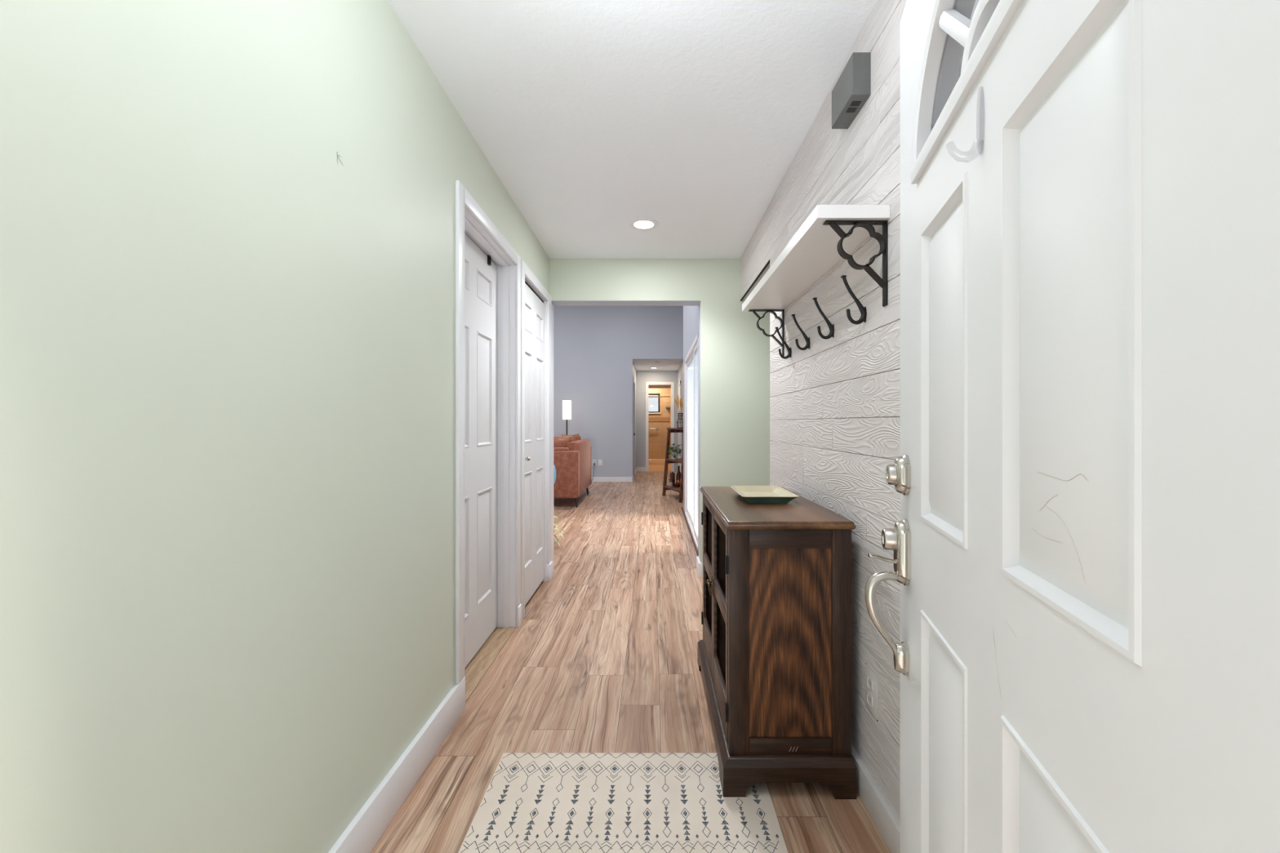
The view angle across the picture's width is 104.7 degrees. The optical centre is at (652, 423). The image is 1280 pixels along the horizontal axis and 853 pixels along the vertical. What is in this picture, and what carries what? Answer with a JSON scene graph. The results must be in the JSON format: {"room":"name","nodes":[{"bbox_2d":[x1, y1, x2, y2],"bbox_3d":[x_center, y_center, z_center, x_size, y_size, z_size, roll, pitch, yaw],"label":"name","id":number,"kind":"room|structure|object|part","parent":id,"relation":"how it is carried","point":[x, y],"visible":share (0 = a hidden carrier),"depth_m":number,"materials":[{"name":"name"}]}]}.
{"room":"entrance hallway","nodes":[
{"label":"entrance hallway","id":0,"kind":"room"},
{"bbox_2d":[0,0,549,852],"bbox_3d":[-0.854,-0.041,1.992,0.131,2.442,3.885,0,0,0],"label":"wall","id":1,"kind":"structure","parent":0,"point":[228,227],"depth_m":0.89,"materials":[{"name":"green paint"}]},
{"bbox_2d":[328,676,465,852],"bbox_3d":[-0.781,1.113,1.045,0.019,0.135,1.990,0,0,0],"label":"baseboard","id":2,"kind":"structure","parent":1,"relation":"attached to","point":[364,832],"depth_m":1.51,"materials":[{"name":"white paint"}]},
{"bbox_2d":[455,180,521,684],"bbox_3d":[-0.846,0.103,2.439,0.154,2.154,0.926,0,0,0],"label":"door","id":3,"kind":"structure","parent":1,"relation":"in","point":[488,282],"depth_m":2.58,"materials":[{"name":"white paint"}]},
{"bbox_2d":[520,259,553,621],"bbox_3d":[-0.840,0.103,3.361,0.160,2.154,0.849,0,0,0],"label":"door","id":4,"kind":"structure","parent":1,"relation":"in","point":[536,566],"depth_m":3.35,"materials":[{"name":"white paint"}]},
{"bbox_2d":[550,295,553,561],"bbox_3d":[-0.787,0.103,3.849,0.026,2.154,0.195,0,0,0],"label":"trim","id":5,"kind":"structure","parent":1,"relation":"attached to","point":[551,304],"depth_m":3.78,"materials":[{"name":"white paint"}]},
{"bbox_2d":[464,626,515,702],"bbox_3d":[-0.853,1.176,2.440,0.134,0.008,0.800,0,0,0],"label":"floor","id":6,"kind":"structure","parent":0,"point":[475,670],"depth_m":2.46,"materials":[{"name":"brown wood"}]},
{"bbox_2d":[553,306,683,477],"bbox_3d":[-1.950,-0.670,9.950,6.100,3.700,0.100,0,0,0],"label":"wall","id":7,"kind":"structure","parent":0,"point":[595,348],"depth_m":9.90,"materials":[{"name":"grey paint"}]},
{"bbox_2d":[592,459,595,466],"bbox_3d":[-1.165,0.795,9.895,0.076,0.124,0.009,0,0,0],"label":"wall outlet","id":8,"kind":"object","parent":7,"relation":"attached to","point":[593,460],"visible":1,"depth_m":9.89,"materials":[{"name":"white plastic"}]},
{"bbox_2d":[598,459,602,466],"bbox_3d":[-1.045,0.795,9.895,0.076,0.124,0.009,0,0,0],"label":"wall outlet","id":9,"kind":"object","parent":7,"relation":"attached to","point":[600,461],"visible":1,"depth_m":9.89,"materials":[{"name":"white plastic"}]},
{"bbox_2d":[591,477,632,481],"bbox_3d":[-2.700,1.133,9.943,4.600,0.095,0.114,0,0,0],"label":"baseboard","id":10,"kind":"structure","parent":7,"relation":"attached to","point":[594,479],"depth_m":9.89,"materials":[{"name":"white paint"}]},
{"bbox_2d":[370,464,890,852],"bbox_3d":[-1.250,1.205,7.325,7.500,0.050,15.750,0,0,0],"label":"floor","id":11,"kind":"structure","parent":0,"point":[602,657],"depth_m":2.26,"materials":[{"name":"wood"}]},
{"bbox_2d":[553,464,555,484],"bbox_3d":[-1.535,0.843,6.300,0.600,0.676,0.600,0,0,0],"label":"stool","id":12,"kind":"object","parent":11,"relation":"on","point":[554,468],"visible":0.04,"depth_m":6.26,"materials":[{"name":"blue fabric"}]},
{"bbox_2d":[553,513,564,546],"bbox_3d":[-1.041,1.023,4.741,0.414,0.315,0.427,0,0,-22],"label":"potted plant","id":13,"kind":"object","parent":11,"relation":"on","point":[555,517],"visible":0.12,"depth_m":4.66,"materials":[{"name":"green plant"}]},
{"bbox_2d":[562,400,571,435],"bbox_3d":[-1.612,0.378,9.300,0.280,1.604,0.280,0,0,0],"label":"floor lamp","id":14,"kind":"object","parent":11,"relation":"on","point":[566,405],"visible":0.57,"depth_m":9.23,"materials":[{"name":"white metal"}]},
{"bbox_3d":[-1.612,-0.247,9.300,0.160,0.354,0.160,0,0,0],"label":"lamp shade","id":15,"kind":"part","parent":14,"relation":"part of","materials":[{"name":"white fabric"}]},
{"bbox_2d":[553,439,591,507],"bbox_3d":[-1.490,0.727,7.668,0.900,0.911,1.565,0,0,0],"label":"sofa","id":16,"kind":"object","parent":11,"relation":"on","point":[572,463],"visible":0.52,"depth_m":6.89,"materials":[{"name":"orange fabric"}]},
{"bbox_2d":[553,435,575,447],"bbox_3d":[-1.332,0.445,7.389,0.440,0.514,0.390,0,0,-35],"label":"throw pillow","id":17,"kind":"object","parent":16,"relation":"on","point":[558,442],"visible":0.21,"depth_m":7.28,"materials":[{"name":"beige leather"}]},
{"bbox_3d":[-1.485,0.721,6.968,0.890,0.662,0.165,0,0,0],"label":"armrest","id":18,"kind":"part","parent":16,"relation":"part of","materials":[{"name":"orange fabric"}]},
{"bbox_2d":[560,433,581,440],"bbox_3d":[-1.285,0.435,7.920,0.255,0.522,0.460,0,0,28],"label":"throw pillow","id":19,"kind":"object","parent":16,"relation":"on","point":[577,437],"visible":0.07,"depth_m":7.94,"materials":[{"name":"beige leather"}]},
{"bbox_3d":[-1.125,0.661,7.665,0.170,0.778,1.290,0,0,0],"label":"backrest","id":20,"kind":"part","parent":16,"relation":"part of","materials":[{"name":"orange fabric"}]},
{"bbox_3d":[-1.485,0.721,8.365,0.890,0.662,0.170,0,0,0],"label":"armrest","id":21,"kind":"part","parent":16,"relation":"part of","materials":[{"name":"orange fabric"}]},
{"bbox_2d":[457,752,787,852],"bbox_3d":[-0.080,1.176,1.089,0.902,0.007,1.337,0,0,0],"label":"rug","id":22,"kind":"object","parent":11,"relation":"on","point":[532,802],"visible":0.95,"depth_m":1.50,"materials":[{"name":"beige fabric"}]},
{"bbox_2d":[662,427,683,502],"bbox_3d":[0.467,0.627,7.741,0.395,1.105,0.769,0,0,-18],"label":"ladder shelf","id":23,"kind":"object","parent":11,"relation":"on","point":[680,489],"visible":0.31,"depth_m":8.01,"materials":[{"name":"brown wood"}]},
{"bbox_3d":[0.230,0.627,8.045,0.139,1.105,0.042,0,0,-18],"label":"leg","id":24,"kind":"part","parent":23,"relation":"part of","materials":[{"name":"brown wood"}]},
{"bbox_2d":[668,479,673,486],"bbox_3d":[0.301,0.955,7.914,0.078,0.116,0.077,0,0,0],"label":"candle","id":25,"kind":"object","parent":23,"relation":"on","point":[671,484],"visible":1,"depth_m":7.88,"materials":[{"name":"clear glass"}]},
{"bbox_2d":[670,471,675,485],"bbox_3d":[0.323,0.901,8.006,0.080,0.226,0.079,0,0,0],"label":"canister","id":26,"kind":"object","parent":23,"relation":"on","point":[672,474],"visible":0.81,"depth_m":7.97,"materials":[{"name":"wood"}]},
{"bbox_3d":[0.472,1.052,7.743,0.383,0.076,0.757,0,0,-18],"label":"shelf","id":27,"kind":"part","parent":23,"relation":"part of","materials":[{"name":"brown wood"}]},
{"bbox_3d":[0.490,0.617,7.749,0.345,0.076,0.757,0,0,-18],"label":"shelf","id":28,"kind":"part","parent":23,"relation":"part of","materials":[{"name":"brown wood"}]},
{"bbox_2d":[666,443,682,459],"bbox_3d":[0.365,0.454,7.911,0.315,0.249,0.330,0,0,0],"label":"potted plant","id":29,"kind":"object","parent":23,"relation":"on","point":[675,452],"visible":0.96,"depth_m":7.88,"materials":[{"name":"green plant"}]},
{"bbox_3d":[0.350,0.521,7.909,0.103,0.115,0.103,0,0,0],"label":"pot","id":30,"kind":"part","parent":29,"relation":"part of","materials":[{"name":"white ceramic"}]},
{"bbox_3d":[0.502,0.117,7.753,0.320,0.076,0.757,0,0,-18],"label":"shelf","id":31,"kind":"part","parent":23,"relation":"part of","materials":[{"name":"brown wood"}]},
{"bbox_2d":[675,466,680,480],"bbox_3d":[0.426,0.854,7.998,0.090,0.321,0.089,0,0,0],"label":"bottle","id":32,"kind":"object","parent":23,"relation":"on","point":[678,473],"visible":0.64,"depth_m":7.97,"materials":[{"name":"brown glass"}]},
{"bbox_2d":[676,413,683,426],"bbox_3d":[0.445,-0.041,7.878,0.141,0.240,0.141,0,0,0],"label":"vase","id":33,"kind":"object","parent":23,"relation":"on","point":[678,415],"visible":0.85,"depth_m":7.84,"materials":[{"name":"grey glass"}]},
{"bbox_2d":[674,395,683,426],"bbox_3d":[0.432,-0.201,7.894,0.165,0.501,0.199,0,0,-42],"label":"dried grass","id":34,"kind":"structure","parent":33,"relation":"in","point":[677,402],"depth_m":7.87,"materials":[{"name":"beige plant"}]},
{"bbox_3d":[0.460,0.627,7.356,0.139,1.105,0.042,0,0,-18],"label":"leg","id":35,"kind":"part","parent":23,"relation":"part of","materials":[{"name":"brown wood"}]},
{"bbox_2d":[697,486,856,799],"bbox_3d":[0.430,0.746,1.992,0.420,0.869,0.888,0,0,0],"label":"base cabinet","id":36,"kind":"object","parent":11,"relation":"on","point":[774,653],"visible":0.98,"depth_m":1.58,"materials":[{"name":"brown wood"}]},
{"bbox_3d":[0.252,0.699,2.185,0.018,0.706,0.386,0,0,0],"label":"door","id":37,"kind":"part","parent":36,"relation":"part of","materials":[{"name":"brown wood"}]},
{"bbox_3d":[0.277,0.700,2.395,0.064,0.724,0.030,0,0,0],"label":"corner post","id":38,"kind":"part","parent":36,"relation":"part of","materials":[{"name":"brown wood"}]},
{"bbox_3d":[0.252,0.699,1.798,0.018,0.706,0.381,0,0,0],"label":"door","id":39,"kind":"part","parent":36,"relation":"part of","materials":[{"name":"brown wood"}]},
{"bbox_3d":[0.442,1.035,2.395,0.264,0.054,0.026,0,0,0],"label":"rail","id":40,"kind":"part","parent":36,"relation":"part of","materials":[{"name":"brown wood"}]},
{"bbox_3d":[0.442,0.705,2.395,0.273,0.615,0.010,0,0,0],"label":"panel","id":41,"kind":"part","parent":36,"relation":"part of","materials":[{"name":"brown wood"}]},
{"bbox_3d":[0.277,0.700,1.590,0.064,0.724,0.030,0,0,0],"label":"corner post","id":42,"kind":"part","parent":36,"relation":"part of","materials":[{"name":"brown wood"}]},
{"bbox_2d":[730,485,799,503],"bbox_3d":[0.452,0.294,2.035,0.220,0.032,0.325,0,0,0],"label":"serving tray","id":43,"kind":"object","parent":36,"relation":"on","point":[752,494],"visible":1,"depth_m":2.05,"materials":[{"name":"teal ceramic"}]},
{"bbox_3d":[0.442,0.705,1.590,0.273,0.615,0.010,0,0,0],"label":"panel","id":44,"kind":"part","parent":36,"relation":"part of","materials":[{"name":"brown wood"}]},
{"bbox_3d":[0.442,1.035,1.589,0.264,0.054,0.027,0,0,0],"label":"rail","id":45,"kind":"part","parent":36,"relation":"part of","materials":[{"name":"brown wood"}]},
{"bbox_3d":[0.442,0.369,1.590,0.264,0.063,0.026,0,0,0],"label":"rail","id":46,"kind":"part","parent":36,"relation":"part of","materials":[{"name":"brown wood"}]},
{"bbox_3d":[0.605,0.700,1.590,0.062,0.724,0.030,0,0,0],"label":"corner post","id":47,"kind":"part","parent":36,"relation":"part of","materials":[{"name":"brown wood"}]},
{"bbox_2d":[387,0,877,258],"bbox_3d":[0.790,-1.312,1.992,3.420,0.100,3.885,0,0,0],"label":"ceiling","id":48,"kind":"structure","parent":0,"point":[595,117],"depth_m":1.92,"materials":[{"name":"paint"}]},
{"bbox_2d":[628,217,658,230],"bbox_3d":[-0.055,-1.259,3.130,0.190,0.006,0.190,0,0,0],"label":"recessed light","id":49,"kind":"object","parent":48,"relation":"in","point":[639,224],"visible":1,"depth_m":3.13,"materials":[{"name":"white paint"}]},
{"bbox_3d":[-0.055,-1.261,3.130,0.121,0.002,0.121,0,0,45],"label":"bulb","id":50,"kind":"part","parent":49,"relation":"part of","materials":[{"name":"white glass"}]},
{"bbox_2d":[632,360,635,475],"bbox_3d":[-0.450,-0.052,11.085,0.100,2.465,2.170,0,0,0],"label":"wall","id":51,"kind":"structure","parent":0,"point":[633,366],"depth_m":10.95,"materials":[{"name":"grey paint"}]},
{"bbox_2d":[632,377,635,475],"bbox_3d":[-0.413,0.125,10.550,0.103,2.110,0.920,0,0,0],"label":"door","id":52,"kind":"structure","parent":51,"relation":"in","point":[633,380],"depth_m":10.20,"materials":[{"name":"white paint"}]},
{"bbox_2d":[632,466,645,481],"bbox_3d":[-0.285,1.130,11.036,0.231,0.100,2.071,0,0,0],"label":"baseboard","id":53,"kind":"structure","parent":51,"relation":"attached to","point":[637,468],"depth_m":12.05,"materials":[{"name":"white paint"}]},
{"bbox_2d":[635,370,677,471],"bbox_3d":[0.110,-0.052,12.120,1.020,2.465,0.100,0,0,0],"label":"wall","id":54,"kind":"structure","parent":0,"point":[642,376],"depth_m":12.07,"materials":[{"name":"white paint"}]},
{"bbox_2d":[645,382,674,471],"bbox_3d":[0.180,0.087,12.112,0.700,2.185,0.116,0,0,0],"label":"trim","id":55,"kind":"structure","parent":54,"relation":"attached to","point":[672,384],"depth_m":12.05,"materials":[{"name":"white paint"}]},
{"bbox_2d":[632,360,682,370],"bbox_3d":[0.110,-1.325,11.085,1.220,0.080,2.170,0,0,0],"label":"ceiling","id":56,"kind":"structure","parent":0,"point":[640,365],"depth_m":10.98,"materials":[{"name":"paint"}]},
{"bbox_2d":[648,388,671,459],"bbox_3d":[0.000,-0.120,14.600,2.400,2.600,1.000,0,0,0],"label":"wall","id":57,"kind":"structure","parent":0,"point":[657,439],"depth_m":15.00,"materials":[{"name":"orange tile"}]},
{"bbox_2d":[648,393,660,413],"bbox_3d":[-0.100,-0.590,15.010,0.680,0.610,0.080,0,0,0],"label":"window","id":58,"kind":"structure","parent":57,"relation":"in","point":[658,394],"depth_m":14.99,"materials":[{"name":"black metal"}]},
{"bbox_2d":[648,417,670,421],"bbox_3d":[-0.330,-0.113,14.996,1.740,0.135,0.010,0,0,0],"label":"trim","id":59,"kind":"structure","parent":57,"relation":"attached to","point":[650,419],"depth_m":14.99,"materials":[{"name":"wood"}]},
{"bbox_2d":[648,459,671,464],"bbox_3d":[-0.340,1.110,14.160,1.720,0.140,0.120,0,0,0],"label":"trim","id":60,"kind":"structure","parent":57,"relation":"attached to","point":[650,461],"depth_m":14.10,"materials":[{"name":"brown wood"}]},
{"bbox_2d":[648,385,671,388],"bbox_3d":[-0.340,-1.160,14.160,1.720,0.320,0.120,0,0,0],"label":"trim","id":61,"kind":"structure","parent":57,"relation":"attached to","point":[649,386],"depth_m":14.10,"materials":[{"name":"white paint"}]},
{"bbox_2d":[549,258,771,562],"bbox_3d":[0.790,-0.041,3.860,3.420,2.442,0.150,0,0,0],"label":"wall","id":62,"kind":"structure","parent":0,"point":[735,354],"depth_m":3.79,"materials":[{"name":"green paint"}]},
{"bbox_2d":[551,300,700,561],"bbox_3d":[-0.209,0.119,3.868,1.162,2.121,0.157,0,0,0],"label":"trim","id":63,"kind":"structure","parent":62,"relation":"attached to","point":[555,303],"depth_m":3.86,"materials":[{"name":"paint"}]},
{"bbox_2d":[696,556,702,577],"bbox_3d":[1.376,1.125,3.867,2.048,0.110,0.196,0,0,0],"label":"baseboard","id":64,"kind":"structure","parent":62,"relation":"attached to","point":[699,565],"depth_m":3.77,"materials":[{"name":"white paint"}]},
{"bbox_2d":[677,360,683,468],"bbox_3d":[0.670,-0.052,11.085,0.100,2.465,2.170,0,0,0],"label":"wall","id":65,"kind":"structure","parent":0,"point":[680,372],"depth_m":10.66,"materials":[{"name":"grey paint"}]},
{"bbox_2d":[678,381,680,471],"bbox_3d":[0.613,0.130,11.225,0.017,2.100,0.950,0,0,0],"label":"door","id":66,"kind":"structure","parent":65,"relation":"in","point":[679,383],"depth_m":11.19,"materials":[{"name":"white paint"}]},
{"bbox_2d":[683,306,698,511],"bbox_3d":[0.765,-0.670,6.918,0.670,3.700,5.965,0,0,0],"label":"wall","id":67,"kind":"structure","parent":0,"point":[691,313],"depth_m":6.17,"materials":[{"name":"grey paint"}]},
{"bbox_2d":[681,506,698,556],"bbox_3d":[0.406,1.170,5.595,0.012,0.020,2.490,0,0,0],"label":"trim","id":68,"kind":"structure","parent":67,"relation":"attached to","point":[695,545],"depth_m":5.15,"materials":[{"name":"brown wood"}]},
{"bbox_2d":[684,332,698,552],"bbox_3d":[0.481,0.180,5.400,0.138,2.000,1.900,0,0,0],"label":"door","id":69,"kind":"structure","parent":67,"relation":"in","point":[691,360],"depth_m":5.43,"materials":[{"name":"white paint"}]},
{"bbox_3d":[0.444,0.182,5.678,0.012,1.904,1.255,0,0,0],"label":"sash","id":70,"kind":"part","parent":69,"relation":"part of","materials":[{"name":"white paint"}]},
{"bbox_3d":[0.442,0.175,5.678,0.001,1.800,1.165,0,0,0],"label":"glass pane","id":71,"kind":"part","parent":69,"relation":"part of","materials":[{"name":"glass"}]},
{"bbox_3d":[0.430,0.182,4.798,0.012,1.904,0.605,0,0,0],"label":"sash","id":72,"kind":"part","parent":69,"relation":"part of","materials":[{"name":"white paint"}]},
{"bbox_3d":[0.428,0.175,4.798,0.001,1.800,0.515,0,0,0],"label":"glass pane","id":73,"kind":"part","parent":69,"relation":"part of","materials":[{"name":"glass"}]},
{"bbox_2d":[740,0,978,822],"bbox_3d":[0.732,-0.041,1.917,0.120,2.442,3.735,0,0,0],"label":"wall","id":74,"kind":"structure","parent":0,"point":[835,403],"depth_m":1.60,"materials":[{"name":"paint"}]},
{"bbox_2d":[774,327,791,359],"bbox_3d":[0.637,-0.388,2.395,0.083,0.154,0.019,0,0,0],"label":"coat hook","id":75,"kind":"object","parent":74,"relation":"attached to","point":[788,348],"visible":1,"depth_m":2.39,"materials":[{"name":"black metal"}]},
{"bbox_2d":[791,314,809,350],"bbox_3d":[0.637,-0.388,2.113,0.083,0.154,0.019,0,0,0],"label":"coat hook","id":76,"kind":"object","parent":74,"relation":"attached to","point":[806,339],"visible":1,"depth_m":2.11,"materials":[{"name":"black metal"}]},
{"bbox_2d":[742,204,889,355],"bbox_3d":[0.568,-0.477,1.980,0.206,0.280,1.172,0,0,0],"label":"wall shelf","id":77,"kind":"object","parent":74,"relation":"attached to","point":[828,236],"visible":1,"depth_m":1.60,"materials":[{"name":"white laminate"}]},
{"bbox_2d":[812,297,834,339],"bbox_3d":[0.637,-0.388,1.832,0.083,0.154,0.019,0,0,0],"label":"coat hook","id":78,"kind":"object","parent":74,"relation":"attached to","point":[830,326],"visible":1,"depth_m":1.83,"materials":[{"name":"black metal"}]},
{"bbox_2d":[831,52,871,128],"bbox_3d":[0.644,-1.076,1.610,0.058,0.131,0.180,0,0,0],"label":"door chime","id":79,"kind":"object","parent":74,"relation":"attached to","point":[852,89],"visible":1,"depth_m":1.55,"materials":[{"name":"grey plastic"}]},
{"bbox_2d":[831,53,852,127],"bbox_3d":[0.616,-1.077,1.610,0.002,0.124,0.174,0,0,0],"label":"grille","id":80,"kind":"object","parent":79,"relation":"attached to","point":[842,93],"depth_m":1.60,"materials":[{"name":"grey plastic"}]},
{"bbox_2d":[840,275,866,324],"bbox_3d":[0.637,-0.388,1.557,0.083,0.154,0.019,0,0,0],"label":"coat hook","id":81,"kind":"object","parent":74,"relation":"attached to","point":[862,309],"visible":1,"depth_m":1.55,"materials":[{"name":"black metal"}]},
{"bbox_2d":[865,663,878,721],"bbox_3d":[0.667,0.822,1.511,0.009,0.134,0.082,0,0,0],"label":"wall outlet","id":82,"kind":"object","parent":74,"relation":"attached to","point":[871,678],"visible":1,"depth_m":1.50,"materials":[{"name":"white plastic"}]},
{"bbox_2d":[866,675,873,690],"bbox_3d":[0.666,0.795,1.509,0.006,0.032,0.032,0,0,0],"label":"socket","id":83,"kind":"object","parent":82,"relation":"attached to","point":[869,678],"depth_m":1.51,"materials":[{"name":"white plastic"}]},
{"bbox_2d":[866,692,873,706],"bbox_3d":[0.666,0.845,1.509,0.006,0.032,0.032,0,0,0],"label":"socket","id":84,"kind":"object","parent":82,"relation":"attached to","point":[869,695],"depth_m":1.51,"materials":[{"name":"white plastic"}]},
{"bbox_2d":[851,744,900,852],"bbox_3d":[0.663,1.131,1.439,0.020,0.098,2.778,0,0,0],"label":"baseboard","id":85,"kind":"structure","parent":74,"relation":"attached to","point":[881,812],"depth_m":1.44,"materials":[{"name":"grey paint"}]},
{"bbox_2d":[865,0,1279,852],"bbox_3d":[0.409,0.150,0.630,0.125,2.044,0.927,0,0,14],"label":"door","id":86,"kind":"structure","parent":74,"relation":"in","point":[1085,543],"depth_m":0.42,"materials":[{"name":"white paint"}]},
{"bbox_3d":[0.502,0.266,1.022,0.045,0.136,0.062,0,0,14],"label":"handle","id":87,"kind":"part","parent":86,"relation":"part of","materials":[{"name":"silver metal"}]},
{"bbox_3d":[-0.340,-0.120,13.585,1.920,2.600,2.830,0,0,0],"label":"wall","id":88,"kind":"structure","parent":0,"visible":0},
{"bbox_2d":[648,395,671,397],"bbox_3d":[-0.340,-0.755,14.160,1.720,0.032,0.032,0,0,0],"label":"shower rod","id":89,"kind":"object","parent":88,"relation":"attached to","point":[648,396],"visible":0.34,"depth_m":14.15,"materials":[{"name":"silver metal"}]}
]}

